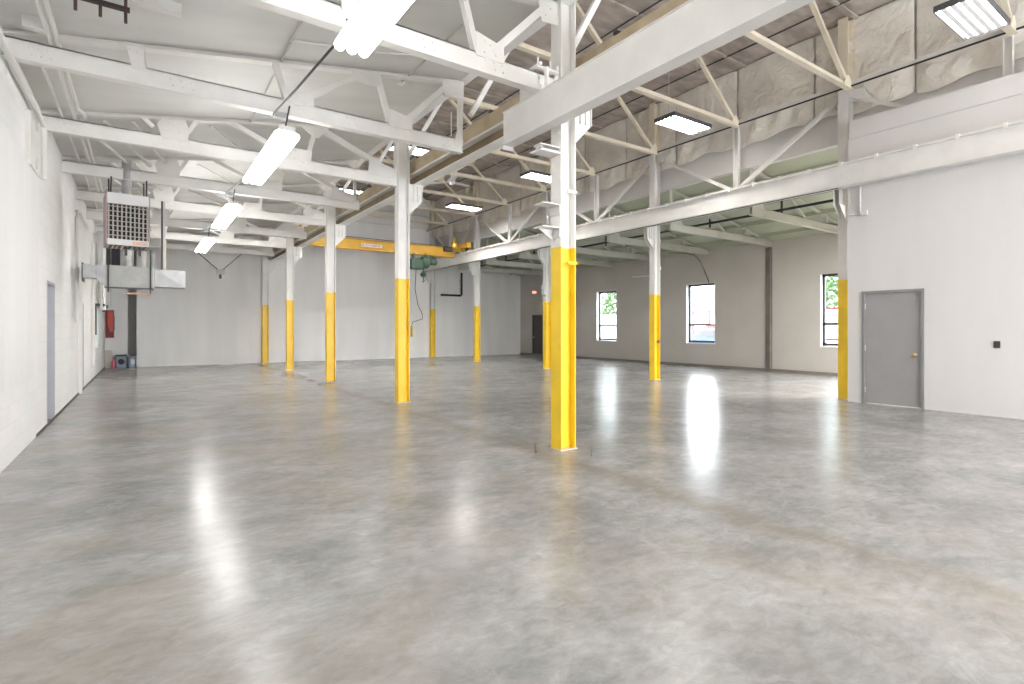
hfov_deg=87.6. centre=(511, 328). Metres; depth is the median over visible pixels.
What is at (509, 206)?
post
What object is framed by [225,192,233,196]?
clamp
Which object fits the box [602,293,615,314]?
tree
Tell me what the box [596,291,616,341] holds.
window
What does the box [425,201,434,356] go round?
steel column
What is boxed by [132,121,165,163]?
brace
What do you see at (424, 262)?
hoist
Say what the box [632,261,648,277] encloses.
wall box
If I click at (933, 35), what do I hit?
blanket
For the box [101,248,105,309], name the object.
riser pipe
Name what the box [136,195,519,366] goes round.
wall
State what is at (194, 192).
brace
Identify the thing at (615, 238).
roof truss
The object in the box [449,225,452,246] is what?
post
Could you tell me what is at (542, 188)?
roof truss
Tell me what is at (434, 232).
diagonal brace
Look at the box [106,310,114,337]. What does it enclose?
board
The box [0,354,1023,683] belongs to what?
floor
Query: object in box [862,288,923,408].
door
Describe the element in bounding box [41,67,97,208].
ceiling pipe
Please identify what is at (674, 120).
light
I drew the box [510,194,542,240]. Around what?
diagonal brace
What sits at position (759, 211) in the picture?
roof truss
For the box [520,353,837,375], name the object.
baseboard
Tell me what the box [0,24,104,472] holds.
wall
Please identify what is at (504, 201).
roof truss
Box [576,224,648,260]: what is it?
roof truss
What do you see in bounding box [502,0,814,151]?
beam
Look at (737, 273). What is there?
wall
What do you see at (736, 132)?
post
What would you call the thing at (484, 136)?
beam
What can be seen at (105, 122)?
brace
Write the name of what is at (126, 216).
heater
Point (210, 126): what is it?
brace
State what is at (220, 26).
ceiling
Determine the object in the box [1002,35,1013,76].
post
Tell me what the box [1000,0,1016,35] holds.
roof truss
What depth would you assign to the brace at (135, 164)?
9.95 m
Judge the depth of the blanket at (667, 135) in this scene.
14.78 m
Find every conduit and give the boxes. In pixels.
[75,210,88,321]
[91,243,94,366]
[250,21,302,121]
[290,39,424,59]
[363,0,661,188]
[397,24,462,85]
[424,0,849,197]
[849,186,867,215]
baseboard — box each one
[36,367,104,436]
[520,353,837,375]
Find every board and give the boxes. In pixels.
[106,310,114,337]
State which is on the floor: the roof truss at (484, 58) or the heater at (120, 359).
the heater at (120, 359)
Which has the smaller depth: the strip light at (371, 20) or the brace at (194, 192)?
the strip light at (371, 20)
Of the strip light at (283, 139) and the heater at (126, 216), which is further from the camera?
the heater at (126, 216)
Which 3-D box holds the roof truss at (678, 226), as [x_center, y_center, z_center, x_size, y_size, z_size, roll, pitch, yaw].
[6.238,-3.205,15.670,5.032,1.170,0.110,0,0,-35]
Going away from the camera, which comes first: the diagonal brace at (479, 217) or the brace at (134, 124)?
the brace at (134, 124)
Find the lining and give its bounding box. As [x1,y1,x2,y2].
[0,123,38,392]
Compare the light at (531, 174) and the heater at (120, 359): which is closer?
the light at (531, 174)
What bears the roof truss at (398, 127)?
attached to the wall at (23, 407)
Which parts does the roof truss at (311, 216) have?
gusset plate, gusset plate, gusset plate, gusset plate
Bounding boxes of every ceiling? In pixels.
[0,0,562,240]
[336,0,894,200]
[457,147,837,275]
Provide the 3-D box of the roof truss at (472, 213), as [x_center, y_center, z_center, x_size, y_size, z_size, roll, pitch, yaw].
[-4.239,-4.621,19.719,7.280,2.797,0.105,0,0,-35]
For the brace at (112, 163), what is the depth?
10.74 m
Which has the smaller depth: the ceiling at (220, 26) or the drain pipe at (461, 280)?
the ceiling at (220, 26)
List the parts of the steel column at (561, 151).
plate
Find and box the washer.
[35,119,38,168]
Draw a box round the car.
[691,329,714,342]
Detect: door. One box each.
[47,280,54,422]
[83,303,83,387]
[532,315,542,353]
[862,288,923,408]
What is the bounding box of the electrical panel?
[95,303,107,346]
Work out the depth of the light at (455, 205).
19.21 m
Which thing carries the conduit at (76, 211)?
attached to the wall at (23, 407)
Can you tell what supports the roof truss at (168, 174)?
attached to the wall at (23, 407)
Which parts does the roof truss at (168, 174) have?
gusset plate, gusset plate, gusset plate, gusset plate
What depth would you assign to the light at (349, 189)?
16.91 m
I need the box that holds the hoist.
[410,252,437,281]
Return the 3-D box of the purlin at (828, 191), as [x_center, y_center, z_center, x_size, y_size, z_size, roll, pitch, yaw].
[7.184,-3.329,13.535,0.060,0.120,32.120,0,0,-35]
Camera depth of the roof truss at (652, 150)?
13.06 m
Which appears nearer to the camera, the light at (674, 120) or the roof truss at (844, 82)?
the roof truss at (844, 82)
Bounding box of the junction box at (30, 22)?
[22,13,45,33]
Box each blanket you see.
[435,196,452,238]
[453,186,472,232]
[472,176,494,226]
[495,165,520,220]
[521,156,542,211]
[576,137,584,195]
[585,119,625,191]
[626,98,675,178]
[677,71,736,165]
[738,38,813,148]
[815,0,914,118]
[916,0,1023,92]
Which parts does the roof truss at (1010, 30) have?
gusset plate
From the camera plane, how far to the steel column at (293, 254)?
17.58 m
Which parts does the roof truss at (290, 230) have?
gusset plate, gusset plate, gusset plate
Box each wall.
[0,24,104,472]
[105,249,135,366]
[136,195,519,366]
[273,0,577,228]
[435,0,1023,246]
[520,233,837,372]
[848,71,1023,419]
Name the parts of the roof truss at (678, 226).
gusset plate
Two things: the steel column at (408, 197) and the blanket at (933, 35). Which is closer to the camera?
the blanket at (933, 35)
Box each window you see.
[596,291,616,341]
[686,283,714,343]
[819,273,837,347]
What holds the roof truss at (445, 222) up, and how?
attached to the ceiling at (607, 16)
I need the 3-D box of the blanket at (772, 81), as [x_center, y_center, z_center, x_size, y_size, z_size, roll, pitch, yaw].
[5.747,-5.116,11.772,0.118,1.863,1.725,0,0,-35]
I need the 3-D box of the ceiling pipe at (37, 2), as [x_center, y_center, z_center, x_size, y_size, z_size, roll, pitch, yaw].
[-4.601,-2.845,5.330,0.044,0.038,18.000,0,0,-35]
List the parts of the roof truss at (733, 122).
gusset plate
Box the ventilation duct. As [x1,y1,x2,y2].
[82,201,184,294]
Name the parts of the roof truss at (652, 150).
gusset plate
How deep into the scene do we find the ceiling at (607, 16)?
12.30 m
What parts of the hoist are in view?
motor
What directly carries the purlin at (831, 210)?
attached to the ceiling at (830, 155)
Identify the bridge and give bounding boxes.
[298,224,470,257]
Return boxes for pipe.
[0,28,46,179]
[34,0,102,205]
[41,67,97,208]
[42,0,103,192]
[97,231,102,308]
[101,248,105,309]
[297,214,426,229]
[378,210,429,217]
[441,273,462,296]
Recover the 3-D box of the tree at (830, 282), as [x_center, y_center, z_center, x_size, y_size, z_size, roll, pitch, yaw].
[15.133,-1.878,26.471,4.516,6.735,4.506,0,0,-35]
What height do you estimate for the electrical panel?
1.250 m
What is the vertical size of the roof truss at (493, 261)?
1.170 m
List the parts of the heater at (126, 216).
hanger rod, casing, panel, panel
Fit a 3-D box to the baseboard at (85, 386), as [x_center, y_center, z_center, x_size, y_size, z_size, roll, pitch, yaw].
[-10.217,1.363,12.845,0.012,0.035,14.750,0,0,-35]
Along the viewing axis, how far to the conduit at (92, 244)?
13.41 m
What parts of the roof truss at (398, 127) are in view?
gusset plate, gusset plate, gusset plate, gusset plate, gusset plate, gusset plate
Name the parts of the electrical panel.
panel door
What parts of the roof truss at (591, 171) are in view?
gusset plate, gusset plate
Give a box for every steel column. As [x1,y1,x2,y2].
[262,235,275,362]
[286,223,302,369]
[325,183,346,381]
[394,142,423,402]
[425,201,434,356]
[468,181,480,361]
[531,0,591,450]
[537,157,550,368]
[644,102,660,379]
[833,16,852,399]
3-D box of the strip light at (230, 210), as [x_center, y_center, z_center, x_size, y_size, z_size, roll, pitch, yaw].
[-6.004,-2.448,11.202,0.292,0.358,2.712,0,0,-35]
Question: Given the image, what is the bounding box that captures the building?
[602,283,837,342]
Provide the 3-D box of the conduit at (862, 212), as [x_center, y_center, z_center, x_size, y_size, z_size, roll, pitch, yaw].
[6.426,-2.350,9.914,0.060,0.540,0.300,0,0,-35]
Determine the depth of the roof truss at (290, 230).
14.51 m
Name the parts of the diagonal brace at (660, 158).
gusset plate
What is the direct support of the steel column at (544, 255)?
on the floor
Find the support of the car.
on the ground
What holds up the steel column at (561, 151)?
on the floor
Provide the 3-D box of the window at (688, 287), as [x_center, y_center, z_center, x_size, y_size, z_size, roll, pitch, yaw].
[6.847,-0.517,19.280,0.210,2.165,1.240,0,0,-35]
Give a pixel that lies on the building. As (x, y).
(701, 299)
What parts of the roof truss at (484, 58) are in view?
gusset plate, gusset plate, gusset plate, gusset plate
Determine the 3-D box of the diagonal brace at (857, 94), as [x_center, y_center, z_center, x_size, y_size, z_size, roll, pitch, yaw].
[7.181,-3.904,9.490,0.075,1.392,2.174,0,0,-35]
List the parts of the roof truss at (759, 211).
gusset plate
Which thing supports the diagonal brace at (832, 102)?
attached to the post at (736, 132)
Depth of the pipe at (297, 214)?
23.92 m
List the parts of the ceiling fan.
blade, motor, down rod, blade, blade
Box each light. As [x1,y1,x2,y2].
[195,228,214,252]
[212,189,241,228]
[243,106,299,184]
[334,0,413,57]
[336,185,364,193]
[389,142,430,155]
[445,202,481,210]
[520,140,550,182]
[654,72,711,134]
[933,0,1009,40]
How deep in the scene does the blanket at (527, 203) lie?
19.11 m
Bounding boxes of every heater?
[103,160,149,256]
[115,354,126,366]
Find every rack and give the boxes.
[73,0,129,23]
[691,310,709,336]
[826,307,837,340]
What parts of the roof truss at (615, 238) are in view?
gusset plate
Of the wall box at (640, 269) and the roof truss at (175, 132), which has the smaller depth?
the roof truss at (175, 132)
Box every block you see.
[25,110,40,177]
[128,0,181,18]
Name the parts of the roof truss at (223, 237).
gusset plate, gusset plate, gusset plate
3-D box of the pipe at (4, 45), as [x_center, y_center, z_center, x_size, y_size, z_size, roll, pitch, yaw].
[-4.750,-2.288,5.018,0.070,0.735,4.655,0,0,-35]
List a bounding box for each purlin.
[457,161,837,253]
[480,191,832,261]
[493,208,835,267]
[509,223,837,273]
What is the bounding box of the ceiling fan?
[430,112,468,186]
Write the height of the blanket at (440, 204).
1.859 m
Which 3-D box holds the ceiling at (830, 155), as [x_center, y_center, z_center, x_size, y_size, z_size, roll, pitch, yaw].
[7.132,-3.317,14.702,5.160,1.208,34.100,0,0,-35]
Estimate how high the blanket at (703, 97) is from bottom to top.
1.829 m
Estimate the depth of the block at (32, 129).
6.32 m
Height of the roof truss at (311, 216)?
1.092 m
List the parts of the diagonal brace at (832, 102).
gusset plate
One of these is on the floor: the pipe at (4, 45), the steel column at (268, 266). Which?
the steel column at (268, 266)
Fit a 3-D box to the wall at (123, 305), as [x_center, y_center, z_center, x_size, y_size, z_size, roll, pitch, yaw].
[-14.226,-0.970,19.619,1.433,4.700,1.514,0,0,-17]
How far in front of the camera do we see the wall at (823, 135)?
12.53 m
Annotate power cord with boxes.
[225,177,243,193]
[272,45,334,114]
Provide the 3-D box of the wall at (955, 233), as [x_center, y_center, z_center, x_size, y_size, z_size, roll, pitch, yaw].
[10.297,-1.250,4.493,0.205,5.260,13.700,0,0,-35]
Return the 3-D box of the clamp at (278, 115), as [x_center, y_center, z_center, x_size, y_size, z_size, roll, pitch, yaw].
[-2.821,-2.584,6.500,0.140,0.068,0.095,0,0,-35]
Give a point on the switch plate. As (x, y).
(996, 344)
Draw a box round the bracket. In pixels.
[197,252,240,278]
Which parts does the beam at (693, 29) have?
hanger plate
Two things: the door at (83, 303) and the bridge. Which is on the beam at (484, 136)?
the bridge
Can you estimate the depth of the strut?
10.76 m
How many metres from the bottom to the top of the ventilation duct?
1.945 m
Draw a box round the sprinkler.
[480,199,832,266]
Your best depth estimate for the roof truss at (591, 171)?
14.16 m
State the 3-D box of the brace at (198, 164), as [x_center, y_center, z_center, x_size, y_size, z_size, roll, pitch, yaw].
[-6.161,-3.196,11.349,0.035,0.186,2.404,0,0,-9]
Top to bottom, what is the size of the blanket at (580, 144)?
1.880 m
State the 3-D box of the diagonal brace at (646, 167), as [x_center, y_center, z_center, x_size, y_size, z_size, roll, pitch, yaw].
[3.187,-3.904,15.278,0.075,1.392,2.149,0,0,-35]
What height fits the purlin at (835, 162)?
0.120 m
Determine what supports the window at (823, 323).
attached to the wall at (737, 273)
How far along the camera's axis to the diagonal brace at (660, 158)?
13.48 m
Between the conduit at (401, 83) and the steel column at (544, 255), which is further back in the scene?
the steel column at (544, 255)
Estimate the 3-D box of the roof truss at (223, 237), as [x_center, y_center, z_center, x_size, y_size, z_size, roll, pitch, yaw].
[-9.442,-3.166,16.125,5.030,1.092,0.110,0,0,-35]
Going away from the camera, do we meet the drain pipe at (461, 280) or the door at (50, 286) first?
the door at (50, 286)
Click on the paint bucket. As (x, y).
(131, 359)
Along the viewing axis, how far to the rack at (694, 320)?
33.55 m
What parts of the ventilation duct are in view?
threaded rod, threaded rod, support post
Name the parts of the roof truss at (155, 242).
gusset plate, gusset plate, gusset plate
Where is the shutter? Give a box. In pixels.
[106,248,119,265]
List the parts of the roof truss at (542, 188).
gusset plate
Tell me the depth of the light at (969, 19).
7.46 m
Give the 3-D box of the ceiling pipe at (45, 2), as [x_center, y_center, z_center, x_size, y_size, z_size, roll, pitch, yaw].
[-4.531,-2.845,5.378,0.094,0.038,18.000,0,0,-35]
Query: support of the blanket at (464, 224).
attached to the wall at (823, 135)
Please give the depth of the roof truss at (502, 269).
25.17 m
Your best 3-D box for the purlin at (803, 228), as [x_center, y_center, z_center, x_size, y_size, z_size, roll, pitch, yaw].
[8.995,-2.878,14.784,0.060,0.120,32.120,0,0,-35]
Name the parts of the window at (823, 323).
sill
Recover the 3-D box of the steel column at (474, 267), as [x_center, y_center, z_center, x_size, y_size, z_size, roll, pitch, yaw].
[-1.552,-2.320,21.892,0.512,7.400,0.204,0,0,-35]
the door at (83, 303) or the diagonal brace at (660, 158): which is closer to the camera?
the door at (83, 303)
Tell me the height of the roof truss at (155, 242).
1.092 m
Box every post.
[78,265,82,393]
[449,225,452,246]
[508,205,511,240]
[594,175,598,220]
[733,128,739,187]
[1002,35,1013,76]
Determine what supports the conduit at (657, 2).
attached to the roof truss at (733, 122)
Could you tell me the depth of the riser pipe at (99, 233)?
14.39 m
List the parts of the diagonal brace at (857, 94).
gusset plate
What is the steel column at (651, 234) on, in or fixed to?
on the floor
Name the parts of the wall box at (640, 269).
trim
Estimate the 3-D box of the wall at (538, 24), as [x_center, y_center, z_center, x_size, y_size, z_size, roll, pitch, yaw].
[-0.726,-4.870,8.077,0.140,2.299,32.120,0,0,-35]
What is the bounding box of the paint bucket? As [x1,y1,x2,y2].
[127,356,135,366]
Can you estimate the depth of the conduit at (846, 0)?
12.34 m
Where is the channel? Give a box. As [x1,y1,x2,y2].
[765,247,771,367]
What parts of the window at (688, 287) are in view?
sill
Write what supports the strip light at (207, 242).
hanging from the roof truss at (223, 237)
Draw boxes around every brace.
[78,119,126,162]
[103,120,147,163]
[111,162,145,190]
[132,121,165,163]
[134,163,162,190]
[188,189,224,205]
[197,163,232,182]
[209,125,241,148]
[433,230,445,245]
[455,218,473,253]
[478,215,507,241]
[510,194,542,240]
[548,192,591,221]
[597,159,648,219]
[657,153,730,189]
[739,95,837,185]
[849,86,904,107]
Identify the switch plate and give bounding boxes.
[993,341,999,347]
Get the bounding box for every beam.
[271,0,687,260]
[421,119,1023,271]
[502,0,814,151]
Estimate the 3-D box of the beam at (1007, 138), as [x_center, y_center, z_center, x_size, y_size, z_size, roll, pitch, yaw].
[4.042,-2.875,13.177,0.220,0.490,29.100,0,0,-35]
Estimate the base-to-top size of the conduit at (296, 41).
0.305 m
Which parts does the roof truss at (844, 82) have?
gusset plate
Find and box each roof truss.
[1,28,463,154]
[40,109,397,186]
[62,156,359,209]
[76,184,326,225]
[86,202,306,238]
[94,217,286,248]
[150,226,273,256]
[236,0,563,92]
[295,182,451,224]
[296,163,481,225]
[316,149,514,210]
[342,117,546,192]
[364,87,602,184]
[410,48,663,156]
[458,248,542,275]
[468,0,746,127]
[486,238,577,271]
[518,229,613,266]
[576,0,857,90]
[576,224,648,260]
[607,206,708,254]
[668,190,771,245]
[749,168,837,233]
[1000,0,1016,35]
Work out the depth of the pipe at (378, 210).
24.76 m
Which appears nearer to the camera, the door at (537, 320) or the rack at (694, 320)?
the door at (537, 320)
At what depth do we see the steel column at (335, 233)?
13.76 m
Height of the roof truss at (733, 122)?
2.797 m
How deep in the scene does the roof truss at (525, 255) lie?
21.77 m
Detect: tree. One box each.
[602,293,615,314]
[826,276,837,308]
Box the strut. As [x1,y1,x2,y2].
[426,22,1023,231]
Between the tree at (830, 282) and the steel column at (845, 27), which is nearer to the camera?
the steel column at (845, 27)
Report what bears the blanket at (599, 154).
attached to the wall at (823, 135)
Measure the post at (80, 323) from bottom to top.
2.700 m
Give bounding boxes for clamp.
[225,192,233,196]
[273,111,286,120]
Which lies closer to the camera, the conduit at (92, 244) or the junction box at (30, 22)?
the junction box at (30, 22)
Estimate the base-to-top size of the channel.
3.860 m
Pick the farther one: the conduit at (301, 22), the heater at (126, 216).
the heater at (126, 216)
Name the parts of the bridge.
name plate, drive motor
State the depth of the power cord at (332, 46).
5.14 m
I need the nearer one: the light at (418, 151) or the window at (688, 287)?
the light at (418, 151)
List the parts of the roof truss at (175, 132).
gusset plate, gusset plate, gusset plate, gusset plate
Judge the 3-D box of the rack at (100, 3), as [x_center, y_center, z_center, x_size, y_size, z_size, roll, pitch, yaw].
[-3.609,-2.875,4.684,0.420,0.290,0.050,0,0,-35]
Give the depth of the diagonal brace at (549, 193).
16.78 m
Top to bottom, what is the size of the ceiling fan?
2.020 m
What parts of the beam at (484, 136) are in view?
crane rail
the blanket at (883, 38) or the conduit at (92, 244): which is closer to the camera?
the blanket at (883, 38)
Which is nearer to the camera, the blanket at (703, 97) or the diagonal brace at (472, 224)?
the blanket at (703, 97)
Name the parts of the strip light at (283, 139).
hanger chain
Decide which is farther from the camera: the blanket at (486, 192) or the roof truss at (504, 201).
the blanket at (486, 192)

